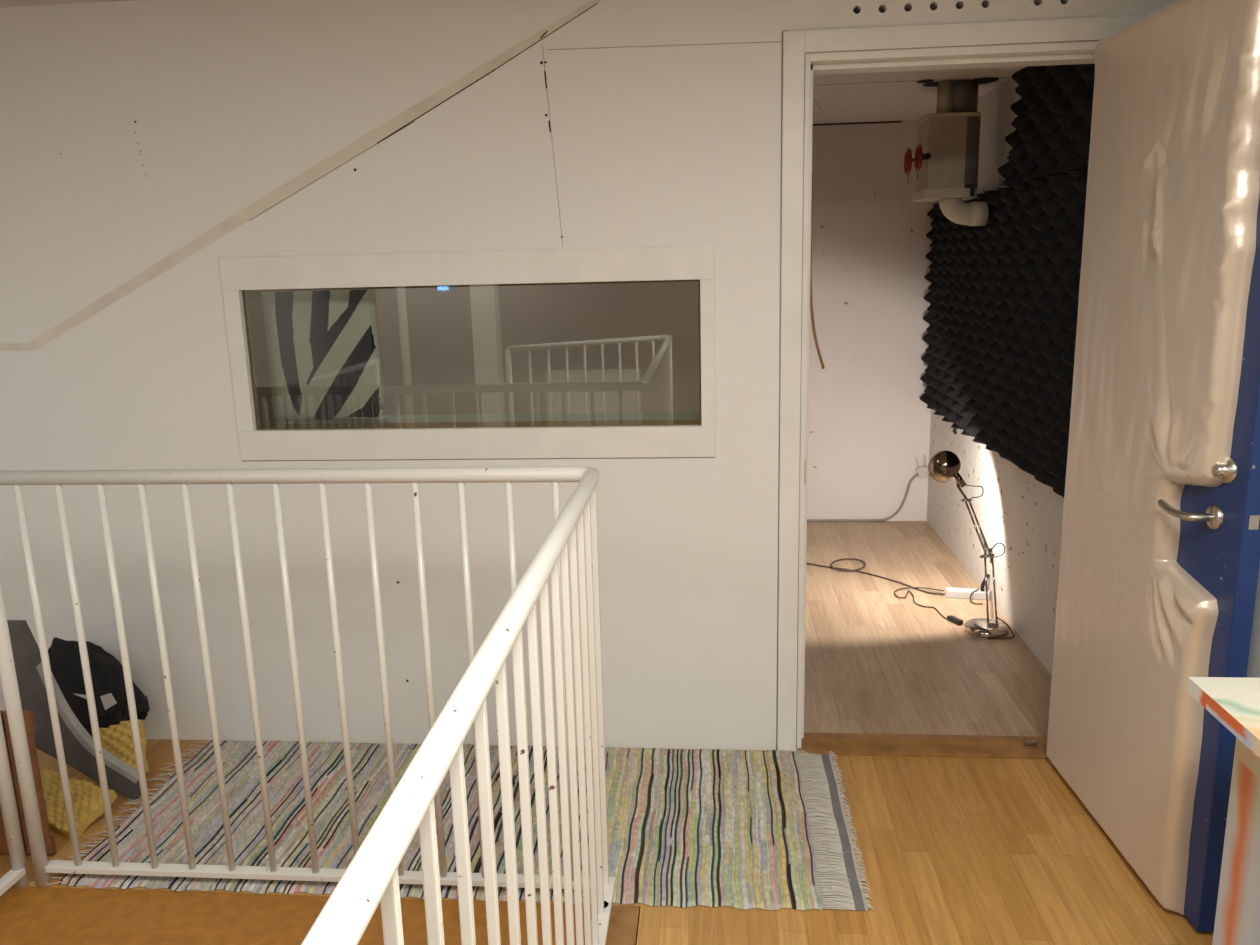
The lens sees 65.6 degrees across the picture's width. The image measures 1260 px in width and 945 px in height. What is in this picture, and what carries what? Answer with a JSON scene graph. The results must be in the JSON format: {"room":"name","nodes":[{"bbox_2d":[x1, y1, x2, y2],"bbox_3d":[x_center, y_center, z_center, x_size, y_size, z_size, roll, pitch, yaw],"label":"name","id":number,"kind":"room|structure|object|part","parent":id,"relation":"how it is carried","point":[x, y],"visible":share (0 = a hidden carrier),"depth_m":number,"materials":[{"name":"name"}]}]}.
{"room":"stair landing","nodes":[
{"label":"stair landing","id":0,"kind":"room"},
{"bbox_2d":[0,0,135,6],"bbox_3d":[-0.737,-0.871,0.382,4.075,0.080,4.915,0,12,5],"label":"ceiling","id":1,"kind":"structure","parent":0,"point":[3,3],"depth_m":2.74,"materials":[{"name":"grey paint"}]},
{"bbox_2d":[0,0,1167,751],"bbox_3d":[-0.458,-0.237,2.955,3.975,2.262,0.128,0,12,5],"label":"wall","id":2,"kind":"structure","parent":0,"point":[130,131],"depth_m":2.88,"materials":[{"name":"paint"}]},
{"bbox_2d":[0,0,600,350],"bbox_3d":[-1.213,-0.853,2.832,2.500,0.974,0.001,0,12,5],"label":"trim","id":3,"kind":"structure","parent":2,"relation":"attached to","point":[384,130],"depth_m":2.82,"materials":[{"name":"white wood"}]},
{"bbox_2d":[219,245,714,460],"bbox_3d":[-0.462,-0.370,3.016,1.462,0.609,0.293,0,12,5],"label":"window","id":4,"kind":"structure","parent":2,"relation":"in","point":[254,276],"depth_m":2.89,"materials":[{"name":"paint"}]},
{"bbox_2d":[261,289,384,419],"bbox_3d":[-1.014,-0.428,3.109,0.452,0.524,0.095,0,12,5],"label":"curtain","id":5,"kind":"object","parent":4,"relation":"on","point":[324,348],"visible":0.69,"depth_m":3.08,"materials":[{"name":"fabric"}]},
{"bbox_3d":[-0.473,-0.341,2.895,1.360,0.421,0.002,0,12,5],"label":"pane","id":6,"kind":"part","parent":4,"relation":"part of","materials":[{"name":"clear glass"}]},
{"bbox_3d":[-0.451,-0.158,3.125,1.462,0.034,0.170,0,12,5],"label":"sill","id":7,"kind":"part","parent":4,"relation":"part of","materials":[{"name":"grey wood"}]},
{"bbox_2d":[797,732,1048,759],"bbox_3d":[0.933,0.853,3.057,0.815,0.020,0.116,0,12,5],"label":"threshold","id":8,"kind":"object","parent":2,"relation":"attached to","point":[841,744],"depth_m":3.04,"materials":[{"name":"brown wood"}]},
{"bbox_2d":[777,15,1145,751],"bbox_3d":[0.905,-0.169,2.859,0.930,2.103,0.139,0,12,5],"label":"door frame","id":9,"kind":"structure","parent":2,"relation":"in","point":[793,371],"depth_m":2.69,"materials":[{"name":"paint"}]},
{"bbox_2d":[810,171,824,368],"bbox_3d":[0.546,-0.587,2.878,0.087,0.571,0.024,-13,17,-43],"label":"loose wire","id":10,"kind":"object","parent":9,"relation":"hanging from","point":[811,300],"visible":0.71,"depth_m":2.90,"materials":[{"name":"brown plastic"}]},
{"bbox_2d":[1023,0,1259,931],"bbox_3d":[1.238,-0.053,2.395,0.132,2.048,0.865,-1,12,2],"label":"door","id":11,"kind":"structure","parent":9,"relation":"attached to","point":[1160,550],"depth_m":2.22,"materials":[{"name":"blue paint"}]},
{"bbox_3d":[1.203,0.087,2.139,0.051,0.025,0.141,-5,13,-18],"label":"lever","id":12,"kind":"part","parent":11,"relation":"part of","materials":[{"name":"silver metal"}]},
{"bbox_3d":[1.247,0.096,2.087,0.011,0.053,0.053,-1,12,2],"label":"handle","id":13,"kind":"part","parent":11,"relation":"part of","materials":[{"name":"silver metal"}]},
{"bbox_3d":[1.233,-0.004,2.035,0.030,0.054,0.054,-1,12,2],"label":"lock knob","id":14,"kind":"part","parent":11,"relation":"part of","materials":[{"name":"silver metal"}]},
{"bbox_3d":[1.268,0.102,1.986,0.020,0.030,0.003,-1,12,2],"label":"latch plate","id":15,"kind":"part","parent":11,"relation":"part of","materials":[{"name":"silver metal"}]},
{"bbox_2d":[0,739,1213,944],"bbox_3d":[-0.684,1.428,0.832,4.075,0.080,4.820,0,12,5],"label":"floor","id":16,"kind":"structure","parent":0,"point":[955,851],"depth_m":2.44,"materials":[{"name":"brown wood"}]},
{"bbox_2d":[0,710,56,855],"bbox_3d":[-1.763,0.819,2.582,0.447,0.420,0.025,0,12,5],"label":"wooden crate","id":17,"kind":"object","parent":16,"relation":"on","point":[29,720],"visible":0.44,"depth_m":2.56,"materials":[{"name":"brown wood"}]},
{"bbox_3d":[-1.768,0.647,2.551,0.445,0.050,0.012,0,12,5],"label":"crate rail","id":18,"kind":"part","parent":17,"relation":"part of","materials":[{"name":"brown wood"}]},
{"bbox_3d":[-1.759,0.999,2.627,0.445,0.050,0.012,0,12,5],"label":"crate rail","id":19,"kind":"part","parent":17,"relation":"part of","materials":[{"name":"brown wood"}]},
{"bbox_2d":[7,620,140,800],"bbox_3d":[-1.617,0.694,2.836,0.365,0.549,0.031,0,12,5],"label":"panel","id":20,"kind":"object","parent":16,"relation":"on","point":[78,744],"visible":0.75,"depth_m":2.84,"materials":[{"name":"grey plastic"}]},
{"bbox_2d":[41,769,117,836],"bbox_3d":[-1.623,0.941,2.788,0.280,0.100,0.160,4,13,23],"label":"foam","id":21,"kind":"object","parent":16,"relation":"on","point":[87,802],"visible":0.54,"depth_m":2.77,"materials":[{"name":"yellow plastic"}]},
{"bbox_2d":[48,637,149,737],"bbox_3d":[-1.693,0.709,3.114,0.313,0.373,0.156,0,12,5],"label":"bag","id":22,"kind":"object","parent":16,"relation":"on","point":[107,675],"visible":0.61,"depth_m":3.06,"materials":[{"name":"black fabric"}]},
{"bbox_2d":[99,720,148,771],"bbox_3d":[-1.548,0.845,2.975,0.156,0.173,0.124,-4,12,-10],"label":"foam","id":23,"kind":"object","parent":16,"relation":"on","point":[117,739],"visible":0.56,"depth_m":2.98,"materials":[{"name":"yellow plastic"}]},
{"bbox_2d":[0,886,591,944],"bbox_3d":[-0.983,1.331,1.197,1.656,0.030,2.523,0,12,5],"label":"board","id":24,"kind":"object","parent":16,"relation":"in","point":[28,915],"visible":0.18,"depth_m":2.34,"materials":[{"name":"brown wood"}]},
{"bbox_2d":[0,712,29,895],"bbox_3d":[-1.614,0.680,1.726,0.034,1.047,1.364,0,12,5],"label":"railing","id":25,"kind":"object","parent":24,"relation":"on","point":[18,875],"visible":1,"depth_m":2.43,"materials":[{"name":"white paint"}]},
{"bbox_3d":[-1.602,1.149,1.830,0.032,0.018,1.328,0,12,5],"label":"rail","id":26,"kind":"part","parent":25,"relation":"part of","materials":[{"name":"white paint"}]},
{"bbox_2d":[0,467,615,944],"bbox_3d":[-1.042,0.762,1.218,1.802,1.074,2.335,0,12,5],"label":"stair railing","id":27,"kind":"object","parent":24,"relation":"on","point":[374,875],"visible":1,"depth_m":2.10,"materials":[{"name":"white paint"}]},
{"bbox_3d":[-1.507,0.531,2.379,0.033,1.056,0.033,0,12,5],"label":"post","id":28,"kind":"part","parent":27,"relation":"part of","materials":[{"name":"white paint"}]},
{"bbox_3d":[-0.782,1.000,2.429,1.417,0.016,0.032,0,12,5],"label":"rail","id":29,"kind":"part","parent":27,"relation":"part of","materials":[{"name":"white paint"}]},
{"bbox_3d":[-0.149,1.233,1.279,0.040,0.016,2.264,0,12,5],"label":"rail","id":30,"kind":"part","parent":27,"relation":"part of","materials":[{"name":"white paint"}]},
{"bbox_2d":[31,740,874,910],"bbox_3d":[-0.445,0.954,2.763,2.122,0.013,0.781,0,12,5],"label":"rag rug","id":31,"kind":"object","parent":16,"relation":"on","point":[766,794],"visible":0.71,"depth_m":2.69,"materials":[{"name":"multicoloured fabric"}]},
{"bbox_2d":[606,905,639,944],"bbox_3d":[-0.119,1.339,1.124,0.074,0.062,2.522,0,12,5],"label":"trim","id":32,"kind":"structure","parent":16,"relation":"attached to","point":[624,920],"depth_m":2.28,"materials":[{"name":"brown wood"}]},
{"bbox_2d":[1186,677,1259,944],"bbox_3d":[1.153,0.801,1.552,0.312,0.750,0.597,0,12,5],"label":"table","id":33,"kind":"object","parent":16,"relation":"on","point":[1234,702],"visible":1,"depth_m":1.75,"materials":[{"name":"paint"}]},
{"bbox_3d":[1.088,0.812,1.574,0.001,0.720,0.543,0,12,5],"label":"panel","id":34,"kind":"part","parent":33,"relation":"part of","materials":[{"name":"white wood"}]},
{"bbox_2d":[807,120,938,520],"bbox_3d":[-0.083,-0.817,5.620,3.765,2.286,0.100,0,12,5],"label":"wall","id":35,"kind":"structure","parent":0,"point":[868,420],"depth_m":5.45,"materials":[{"name":"paint"}]},
{"bbox_2d":[813,77,1005,125],"bbox_3d":[0.506,-1.732,4.678,2.215,0.009,1.244,0,12,5],"label":"trim","id":36,"kind":"structure","parent":35,"relation":"attached to","point":[998,77],"depth_m":5.21,"materials":[{"name":"grey"}]},
{"bbox_2d":[915,455,927,476],"bbox_3d":[1.661,-0.036,5.571,0.076,0.125,0.034,0,12,5],"label":"wall socket","id":37,"kind":"object","parent":35,"relation":"attached to","point":[922,471],"visible":0.95,"depth_m":5.56,"materials":[{"name":"grey plastic"}]},
{"bbox_2d":[807,473,917,521],"bbox_3d":[1.176,0.145,5.659,0.955,0.291,0.030,0,12,6],"label":"cable","id":38,"kind":"object","parent":37,"relation":"attached to","point":[916,474],"visible":0.9,"depth_m":5.67,"materials":[{"name":"grey plastic"}]},
{"bbox_2d":[813,66,1025,123],"bbox_3d":[-0.271,-1.617,4.107,3.865,0.051,2.735,0,12,5],"label":"ceiling","id":39,"kind":"structure","parent":0,"point":[890,99],"depth_m":4.28,"materials":[{"name":"paint"}]},
{"bbox_2d":[904,80,987,225],"bbox_3d":[1.330,-1.341,4.143,0.356,0.584,0.313,0,12,5],"label":"ventilation duct","id":40,"kind":"object","parent":39,"relation":"attached to","point":[946,160],"visible":1,"depth_m":4.06,"materials":[{"name":"beige plastic"}]},
{"bbox_3d":[1.201,-1.307,4.056,0.102,0.037,0.029,-3,12,-5],"label":"valve stem","id":41,"kind":"part","parent":40,"relation":"part of","materials":[{"name":"black plastic"}]},
{"bbox_2d":[804,521,1051,736],"bbox_3d":[-0.220,0.614,4.528,3.865,0.080,2.660,0,12,5],"label":"floor","id":42,"kind":"structure","parent":0,"point":[877,661],"depth_m":3.81,"materials":[{"name":"laminate"}]},
{"bbox_2d":[806,558,944,594],"bbox_3d":[1.109,0.475,4.796,0.971,0.015,0.287,8,15,36],"label":"cable","id":43,"kind":"object","parent":42,"relation":"on","point":[832,567],"visible":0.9,"depth_m":4.77,"materials":[{"name":"brown plastic"}]},
{"bbox_2d":[894,587,962,624],"bbox_3d":[1.300,0.577,4.285,0.226,0.019,0.461,0,12,5],"label":"lamp cord","id":44,"kind":"object","parent":42,"relation":"on","point":[951,618],"visible":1,"depth_m":4.27,"materials":[{"name":"brown plastic"}]},
{"bbox_2d":[947,615,962,624],"bbox_3d":[1.360,0.618,4.089,0.026,0.019,0.072,-7,13,-22],"label":"switch","id":45,"kind":"object","parent":44,"relation":"attached to","point":[951,618],"depth_m":4.08,"materials":[{"name":"black plastic"}]},
{"bbox_2d":[945,574,989,604],"bbox_3d":[1.505,0.512,4.344,0.185,0.114,0.121,2,13,14],"label":"power strip","id":46,"kind":"object","parent":42,"relation":"on","point":[962,593],"visible":0.94,"depth_m":4.36,"materials":[{"name":"grey plastic"}]},
{"bbox_2d":[953,588,982,591],"bbox_3d":[1.516,0.526,4.380,0.134,0.001,0.034,2,13,14],"label":"outlet","id":47,"kind":"object","parent":46,"relation":"attached to","point":[954,589],"depth_m":4.37,"materials":[{"name":"white plastic"}]},
{"bbox_2d":[927,451,1013,639],"bbox_3d":[1.397,0.281,3.991,0.172,0.719,0.411,-9,14,-31],"label":"desk lamp","id":48,"kind":"object","parent":42,"relation":"on","point":[943,466],"visible":1,"depth_m":3.97,"materials":[{"name":"silver metal"}]},
{"bbox_3d":[1.298,-0.025,4.034,0.130,0.134,0.133,0,12,5],"label":"lamp shade","id":49,"kind":"part","parent":48,"relation":"part of","materials":[{"name":"silver metal"}]},
{"bbox_3d":[1.394,0.078,3.982,0.088,0.055,0.018,4,14,25],"label":"cord","id":50,"kind":"part","parent":48,"relation":"part of","materials":[{"name":"brown plastic"}]},
{"bbox_3d":[1.412,0.224,3.967,0.022,0.214,0.133,-10,15,-34],"label":"arm","id":51,"kind":"part","parent":48,"relation":"part of","materials":[{"name":"silver metal"}]},
{"bbox_3d":[1.460,0.479,3.953,0.039,0.286,0.066,-5,13,-18],"label":"arm","id":52,"kind":"part","parent":48,"relation":"part of","materials":[{"name":"silver metal"}]},
{"bbox_3d":[1.475,0.313,3.925,0.062,0.065,0.004,0,12,5],"label":"cord","id":53,"kind":"part","parent":48,"relation":"part of","materials":[{"name":"brown plastic"}]},
{"bbox_3d":[1.485,0.625,3.922,0.113,0.073,0.072,0,12,5],"label":"cord","id":54,"kind":"part","parent":48,"relation":"part of","materials":[{"name":"silver metal"}]},
{"bbox_2d":[927,78,1063,674],"bbox_3d":[1.628,-0.536,4.129,0.100,2.286,2.635,0,12,5],"label":"wall","id":55,"kind":"structure","parent":0,"point":[1015,510],"depth_m":4.16,"materials":[{"name":"paint"}]},
{"bbox_2d":[920,169,1087,497],"bbox_3d":[1.538,-0.635,4.131,0.076,1.087,2.575,0,12,5],"label":"foam","id":56,"kind":"object","parent":55,"relation":"attached to","point":[1003,296],"visible":0.79,"depth_m":3.84,"materials":[{"name":"black plastic"}]},
{"bbox_2d":[998,64,1094,186],"bbox_3d":[1.465,-1.234,3.328,0.075,0.422,1.256,0,12,5],"label":"foam","id":57,"kind":"object","parent":55,"relation":"attached to","point":[1052,123],"visible":0.59,"depth_m":3.40,"materials":[{"name":"black plastic"}]},
{"bbox_2d":[1168,0,1259,677],"bbox_3d":[1.238,0.263,0.452,0.035,2.262,4.700,0,12,5],"label":"wall","id":58,"kind":"structure","parent":0,"point":[1253,669],"depth_m":2.14,"materials":[{"name":"paint"}]}
]}

